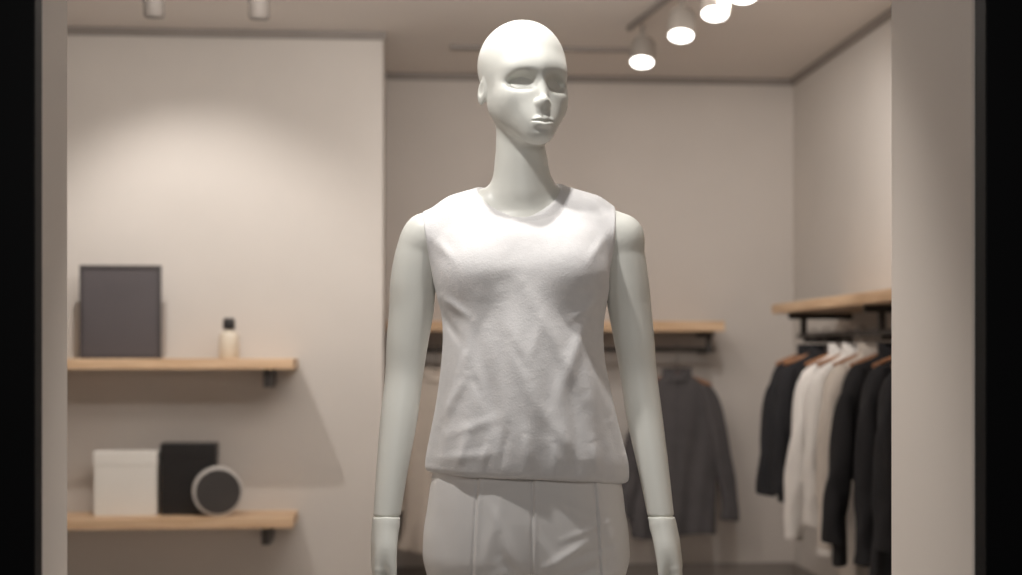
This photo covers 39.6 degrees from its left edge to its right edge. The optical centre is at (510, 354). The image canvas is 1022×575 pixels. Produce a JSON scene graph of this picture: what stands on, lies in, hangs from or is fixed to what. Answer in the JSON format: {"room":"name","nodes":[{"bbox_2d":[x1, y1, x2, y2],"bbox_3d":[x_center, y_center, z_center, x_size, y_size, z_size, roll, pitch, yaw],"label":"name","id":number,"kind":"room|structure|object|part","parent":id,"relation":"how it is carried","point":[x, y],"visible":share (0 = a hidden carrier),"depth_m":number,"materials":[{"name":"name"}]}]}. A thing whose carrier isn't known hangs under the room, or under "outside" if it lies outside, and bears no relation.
{"room":"clothing store","nodes":[
{"label":"clothing store","id":0,"kind":"room"},
{"bbox_2d":[42,0,66,574],"bbox_3d":[-2.002,-0.144,1.932,2.704,2.680,0.160,0,0,-4],"label":"wall","id":1,"kind":"structure","parent":0,"point":[54,12],"depth_m":2.03,"materials":[{"name":"paint"}]},
{"bbox_2d":[0,0,1021,574],"bbox_3d":[0.048,-0.254,1.990,3.000,3.100,0.040,0,0,-4],"label":"window","id":2,"kind":"structure","parent":1,"relation":"in","point":[998,23],"depth_m":2.02,"materials":[{"name":"black metal"}]},
{"bbox_3d":[-1.046,-0.254,1.905,0.806,3.100,0.040,0,0,-4],"label":"post","id":3,"kind":"part","parent":2,"relation":"part of","materials":[{"name":"black metal"}]},
{"bbox_3d":[1.108,-0.254,2.071,0.872,3.100,0.040,0,0,-4],"label":"post","id":4,"kind":"part","parent":2,"relation":"part of","materials":[{"name":"black metal"}]},
{"bbox_2d":[67,35,384,574],"bbox_3d":[-2.128,-0.144,6.887,3.014,2.680,0.940,0,0,-4],"label":"wall partition","id":5,"kind":"structure","parent":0,"point":[251,171],"depth_m":6.49,"materials":[{"name":"paint"}]},
{"bbox_2d":[67,510,297,544],"bbox_3d":[-1.762,0.775,6.293,1.600,0.128,0.300,0,0,-4],"label":"wall shelf","id":6,"kind":"object","parent":5,"relation":"attached to","point":[267,520],"visible":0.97,"depth_m":6.18,"materials":[{"name":"brown wood"}]},
{"bbox_2d":[93,450,160,515],"bbox_3d":[-1.706,0.568,6.308,0.277,0.285,0.100,0,0,-4],"label":"storage box","id":7,"kind":"object","parent":6,"relation":"on","point":[126,482],"visible":0.94,"depth_m":6.26,"materials":[{"name":"beige cardboard"}]},
{"bbox_3d":[-1.706,0.458,6.308,0.277,0.065,0.100,0,0,-4],"label":"lid","id":8,"kind":"part","parent":7,"relation":"part of","materials":[{"name":"beige cardboard"}]},
{"bbox_2d":[160,442,218,514],"bbox_3d":[-1.437,0.551,6.348,0.245,0.318,0.100,0,0,-4],"label":"storage box","id":9,"kind":"object","parent":6,"relation":"on","point":[181,462],"visible":0.89,"depth_m":6.30,"materials":[{"name":"black cardboard"}]},
{"bbox_3d":[-1.437,0.425,6.348,0.245,0.065,0.100,0,0,-4],"label":"lid","id":10,"kind":"part","parent":9,"relation":"part of","materials":[{"name":"black cardboard"}]},
{"bbox_2d":[192,466,242,516],"bbox_3d":[-1.293,0.601,6.258,0.220,0.220,0.060,0,0,-14],"label":"round clock","id":11,"kind":"object","parent":6,"relation":"on","point":[217,491],"visible":1,"depth_m":6.23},
{"bbox_2d":[67,358,297,387],"bbox_3d":[-1.762,0.080,6.293,1.600,0.128,0.300,0,0,-4],"label":"wall shelf","id":12,"kind":"object","parent":5,"relation":"attached to","point":[269,366],"visible":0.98,"depth_m":6.17,"materials":[{"name":"brown wood"}]},
{"bbox_2d":[79,265,161,358],"bbox_3d":[-1.730,-0.191,6.288,0.352,0.412,0.028,0,0,-4],"label":"framed board","id":13,"kind":"object","parent":12,"relation":"on","point":[120,306],"visible":1,"depth_m":6.28,"materials":[{"name":"grey"}]},
{"bbox_2d":[219,318,238,358],"bbox_3d":[-1.252,-0.075,6.303,0.090,0.181,0.090,0,0,-4],"label":"bottle","id":14,"kind":"object","parent":12,"relation":"on","point":[228,339],"visible":1,"depth_m":6.27,"materials":[{"name":"beige glass"}]},
{"bbox_2d":[67,26,385,39],"bbox_3d":[-2.083,-1.466,6.409,3.029,0.035,0.020,0,0,-4],"label":"trim","id":15,"kind":"structure","parent":5,"relation":"attached to","point":[71,30],"depth_m":6.46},
{"bbox_2d":[67,0,891,78],"bbox_3d":[-0.867,-1.534,4.747,5.400,0.100,5.600,0,0,-4],"label":"ceiling","id":16,"kind":"structure","parent":0,"point":[758,38],"depth_m":6.37,"materials":[{"name":"paint"}]},
{"bbox_2d":[143,0,164,18],"bbox_3d":[-1.237,-1.315,4.910,0.072,0.297,0.091,0,0,-4],"label":"track spotlight","id":17,"kind":"object","parent":16,"relation":"hanging from","point":[153,9],"visible":1,"depth_m":4.89,"materials":[{"name":"white metal"}]},
{"bbox_2d":[248,0,268,20],"bbox_3d":[-0.878,-1.315,4.938,0.072,0.297,0.091,0,0,-4],"label":"track spotlight","id":18,"kind":"object","parent":16,"relation":"hanging from","point":[258,10],"visible":1,"depth_m":4.92,"materials":[{"name":"white metal"}]},
{"bbox_2d":[450,45,629,52],"bbox_3d":[0.166,-1.474,6.833,0.920,0.020,0.030,0,0,-4],"label":"ceiling track","id":19,"kind":"object","parent":16,"relation":"attached to","point":[452,47],"visible":0.44,"depth_m":6.83,"materials":[{"name":"grey metal"}]},
{"bbox_2d":[626,0,670,30],"bbox_3d":[0.703,-1.472,5.595,0.020,0.020,1.665,0,0,-12],"label":"ceiling track","id":20,"kind":"object","parent":16,"relation":"attached to","point":[661,3],"visible":1,"depth_m":6.12,"materials":[{"name":"grey metal"}]},
{"bbox_2d":[629,24,655,68],"bbox_3d":[0.582,-1.369,6.285,0.120,0.190,0.134,0,0,-4],"label":"track spotlight","id":21,"kind":"object","parent":20,"relation":"hanging from","point":[642,47],"visible":1,"depth_m":6.25,"materials":[{"name":"white metal"}]},
{"bbox_3d":[0.584,-1.410,6.292,0.020,0.108,0.020,0,0,-4],"label":"stem","id":22,"kind":"part","parent":21,"relation":"part of","materials":[{"name":"grey metal"}]},
{"bbox_2d":[667,0,695,42],"bbox_3d":[0.692,-1.369,5.764,0.120,0.190,0.134,0,0,-4],"label":"track spotlight","id":23,"kind":"object","parent":20,"relation":"hanging from","point":[681,19],"visible":1,"depth_m":5.73,"materials":[{"name":"white metal"}]},
{"bbox_3d":[0.694,-1.410,5.771,0.020,0.108,0.020,0,0,-4],"label":"stem","id":24,"kind":"part","parent":23,"relation":"part of","materials":[{"name":"grey metal"}]},
{"bbox_2d":[700,0,729,21],"bbox_3d":[0.777,-1.369,5.395,0.120,0.190,0.134,0,0,-4],"label":"track spotlight","id":25,"kind":"object","parent":20,"relation":"hanging from","point":[710,10],"visible":1,"depth_m":5.36,"materials":[{"name":"white metal"}]},
{"bbox_2d":[730,0,754,3],"bbox_3d":[0.839,-1.369,5.124,0.120,0.190,0.134,0,0,-4],"label":"track spotlight","id":26,"kind":"object","parent":20,"relation":"hanging from","point":[734,1],"visible":1,"depth_m":5.14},
{"bbox_2d":[385,80,792,566],"bbox_3d":[-1.078,-0.144,7.489,5.400,2.680,0.100,0,0,-4],"label":"wall","id":27,"kind":"structure","parent":0,"point":[705,172],"depth_m":7.59,"materials":[{"name":"paint"}]},
{"bbox_2d":[387,321,724,336],"bbox_3d":[0.221,-0.135,7.364,1.724,0.076,0.350,0,0,-4],"label":"wall shelf","id":28,"kind":"object","parent":27,"relation":"attached to","point":[703,328],"visible":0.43,"depth_m":7.24,"materials":[{"name":"brown wood"}]},
{"bbox_2d":[427,336,714,352],"bbox_3d":[0.208,-0.053,7.412,1.684,0.088,0.252,0,0,-4],"label":"rail","id":29,"kind":"object","parent":27,"relation":"attached to","point":[708,349],"visible":0.34,"depth_m":7.34,"materials":[{"name":"metal"}]},
{"bbox_2d":[436,343,436,372],"bbox_3d":[-0.383,0.052,7.252,0.367,0.225,0.041,0,0,-4],"label":"clothes hanger","id":30,"kind":"object","parent":29,"relation":"hanging from","point":[436,343],"visible":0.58,"depth_m":7.25,"materials":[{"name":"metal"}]},
{"bbox_2d":[397,368,440,553],"bbox_3d":[-0.385,0.539,7.252,0.519,0.945,0.132,0,0,-4],"label":"coat","id":31,"kind":"object","parent":30,"relation":"hanging from","point":[418,481],"visible":0.21,"depth_m":7.21,"materials":[{"name":"beige fabric"}]},
{"bbox_2d":[657,343,711,385],"bbox_3d":[0.859,0.052,7.348,0.367,0.225,0.041,0,0,-4],"label":"clothes hanger","id":32,"kind":"object","parent":29,"relation":"hanging from","point":[698,379],"visible":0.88,"depth_m":7.35,"materials":[{"name":"wood"}]},
{"bbox_2d":[622,368,738,539],"bbox_3d":[0.860,0.509,7.347,0.644,0.885,0.130,0,0,-3],"label":"sweater","id":33,"kind":"object","parent":32,"relation":"hanging from","point":[696,435],"visible":0.73,"depth_m":7.31,"materials":[{"name":"grey fabric"}]},
{"bbox_2d":[385,72,793,85],"bbox_3d":[0.429,-1.466,7.545,2.186,0.035,0.020,0,0,-4],"label":"trim","id":34,"kind":"structure","parent":27,"relation":"attached to","point":[388,75],"depth_m":7.55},
{"bbox_2d":[397,562,792,574],"bbox_3d":[0.429,1.156,7.548,2.186,0.080,0.015,0,0,-4],"label":"baseboard","id":35,"kind":"structure","parent":27,"relation":"attached to","point":[778,568],"depth_m":7.59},
{"bbox_2d":[793,18,891,574],"bbox_3d":[1.766,-0.144,5.075,0.100,2.680,5.150,0,0,-4],"label":"wall","id":36,"kind":"structure","parent":0,"point":[842,110],"depth_m":6.80,"materials":[{"name":"paint"}]},
{"bbox_2d":[791,563,815,574],"bbox_3d":[1.709,1.156,5.064,0.015,0.080,5.135,0,0,-4],"label":"baseboard","id":37,"kind":"structure","parent":36,"relation":"attached to","point":[796,569],"depth_m":7.48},
{"bbox_2d":[772,288,891,318],"bbox_3d":[1.523,-0.203,5.302,0.350,0.072,2.900,0,0,-4],"label":"wall shelf","id":38,"kind":"object","parent":36,"relation":"attached to","point":[842,306],"visible":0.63,"depth_m":5.95,"materials":[{"name":"brown wood"}]},
{"bbox_2d":[790,7,891,84],"bbox_3d":[1.707,-1.466,5.061,0.020,0.035,5.130,0,0,-4],"label":"trim","id":39,"kind":"structure","parent":36,"relation":"attached to","point":[885,16],"depth_m":6.70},
{"bbox_2d":[797,312,891,341],"bbox_3d":[1.574,-0.113,5.332,0.243,0.108,2.750,0,0,-4],"label":"rail","id":40,"kind":"object","parent":36,"relation":"attached to","point":[886,334],"visible":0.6,"depth_m":6.08,"materials":[{"name":"metal"}]},
{"bbox_2d":[775,328,817,365],"bbox_3d":[1.371,-0.035,6.424,0.367,0.170,0.024,0,0,-11],"label":"clothes hanger","id":41,"kind":"object","parent":40,"relation":"hanging from","point":[777,363],"visible":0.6,"depth_m":6.39,"materials":[{"name":"wood"}]},
{"bbox_2d":[755,344,807,496],"bbox_3d":[1.366,0.296,6.418,0.553,0.687,0.129,0,0,-11],"label":"coat","id":42,"kind":"object","parent":41,"relation":"hanging from","point":[762,477],"visible":0.16,"depth_m":6.34,"materials":[{"name":"black fabric"}]},
{"bbox_2d":[784,328,829,365],"bbox_3d":[1.385,-0.035,6.245,0.367,0.170,0.024,0,0,1],"label":"clothes hanger","id":43,"kind":"object","parent":40,"relation":"hanging from","point":[793,360],"visible":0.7,"depth_m":6.24,"materials":[{"name":"wood"}]},
{"bbox_2d":[769,344,827,502],"bbox_3d":[1.385,0.304,6.245,0.507,0.705,0.139,0,0,1],"label":"shirt","id":44,"kind":"object","parent":43,"relation":"hanging from","point":[780,433],"visible":0.3,"depth_m":6.20,"materials":[{"name":"black fabric"}]},
{"bbox_2d":[805,326,849,366],"bbox_3d":[1.407,-0.035,5.965,0.367,0.170,0.024,0,0,-14],"label":"clothes hanger","id":45,"kind":"object","parent":40,"relation":"hanging from","point":[817,359],"visible":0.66,"depth_m":5.93,"materials":[{"name":"wood"}]},
{"bbox_2d":[783,344,841,540],"bbox_3d":[1.408,0.367,5.965,0.580,0.830,0.135,0,0,-14],"label":"shirt","id":46,"kind":"object","parent":45,"relation":"hanging from","point":[793,495],"visible":0.17,"depth_m":5.87,"materials":[{"name":"white fabric"}]},
{"bbox_2d":[816,325,865,366],"bbox_3d":[1.422,-0.035,5.766,0.367,0.170,0.024,0,0,-3],"label":"clothes hanger","id":47,"kind":"object","parent":40,"relation":"hanging from","point":[823,362],"visible":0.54,"depth_m":5.75,"materials":[{"name":"wood"}]},
{"bbox_2d":[802,343,857,557],"bbox_3d":[1.423,0.385,5.766,0.497,0.865,0.139,0,0,-3],"label":"shirt","id":48,"kind":"object","parent":47,"relation":"hanging from","point":[814,390],"visible":0.2,"depth_m":5.71,"materials":[{"name":"white fabric"}]},
{"bbox_2d":[833,324,877,366],"bbox_3d":[1.437,-0.035,5.567,0.367,0.170,0.024,0,0,-9],"label":"clothes hanger","id":49,"kind":"object","parent":40,"relation":"hanging from","point":[846,359],"visible":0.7,"depth_m":5.54,"materials":[{"name":"wood"}]},
{"bbox_2d":[815,343,877,574],"bbox_3d":[1.435,0.465,5.565,0.509,1.025,0.129,0,0,-9],"label":"coat","id":50,"kind":"object","parent":49,"relation":"hanging from","point":[833,383],"visible":0.17,"depth_m":5.50,"materials":[{"name":"beige fabric"}]},
{"bbox_2d":[849,353,877,366],"bbox_3d":[1.456,-0.035,5.327,0.367,0.170,0.024,0,0,2],"label":"clothes hanger","id":51,"kind":"object","parent":40,"relation":"hanging from","point":[873,355],"visible":0.19,"depth_m":5.33,"materials":[{"name":"wood"}]},
{"bbox_2d":[821,342,891,566],"bbox_3d":[1.454,0.385,5.327,0.579,0.865,0.135,0,0,2],"label":"coat","id":52,"kind":"object","parent":51,"relation":"hanging from","point":[837,490],"visible":0.24,"depth_m":5.29,"materials":[{"name":"black fabric"}]},
{"bbox_2d":[872,356,891,367],"bbox_3d":[1.472,-0.035,5.108,0.367,0.170,0.024,0,0,-10],"label":"clothes hanger","id":53,"kind":"object","parent":40,"relation":"hanging from","point":[881,362],"visible":0.12,"depth_m":5.08,"materials":[{"name":"wood"}]},
{"bbox_2d":[853,360,891,574],"bbox_3d":[1.471,0.465,5.106,0.509,1.025,0.129,0,0,-10],"label":"coat","id":54,"kind":"object","parent":53,"relation":"hanging from","point":[866,432],"visible":0.23,"depth_m":5.03,"materials":[{"name":"black fabric"}]},
{"bbox_2d":[892,0,974,574],"bbox_3d":[1.342,-0.144,2.285,1.374,2.680,0.350,0,0,-4],"label":"wall","id":55,"kind":"structure","parent":0,"point":[933,41],"depth_m":2.21,"materials":[{"name":"paint"}]},
{"bbox_3d":[-0.851,1.246,4.548,5.400,0.100,6.000,0,0,-4],"label":"floor","id":56,"kind":"structure","parent":0,"visible":0},
{"bbox_2d":[371,20,682,574],"bbox_3d":[0.021,0.291,2.567,0.453,1.810,0.440,0,0,-42],"label":"mannequin","id":57,"kind":"object","parent":56,"relation":"on","point":[526,456],"visible":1,"depth_m":2.52},
{"bbox_3d":[1.489,-0.035,4.889,0.367,0.170,0.024,0,0,-4],"label":"clothes hanger","id":58,"kind":"object","parent":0,"visible":0},
{"bbox_2d":[869,372,891,574],"bbox_3d":[1.487,0.424,4.889,0.519,0.945,0.132,0,0,-4],"label":"coat","id":59,"kind":"object","parent":58,"relation":"hanging from","point":[882,460],"visible":0.2,"depth_m":4.83,"materials":[{"name":"black fabric"}]}
]}

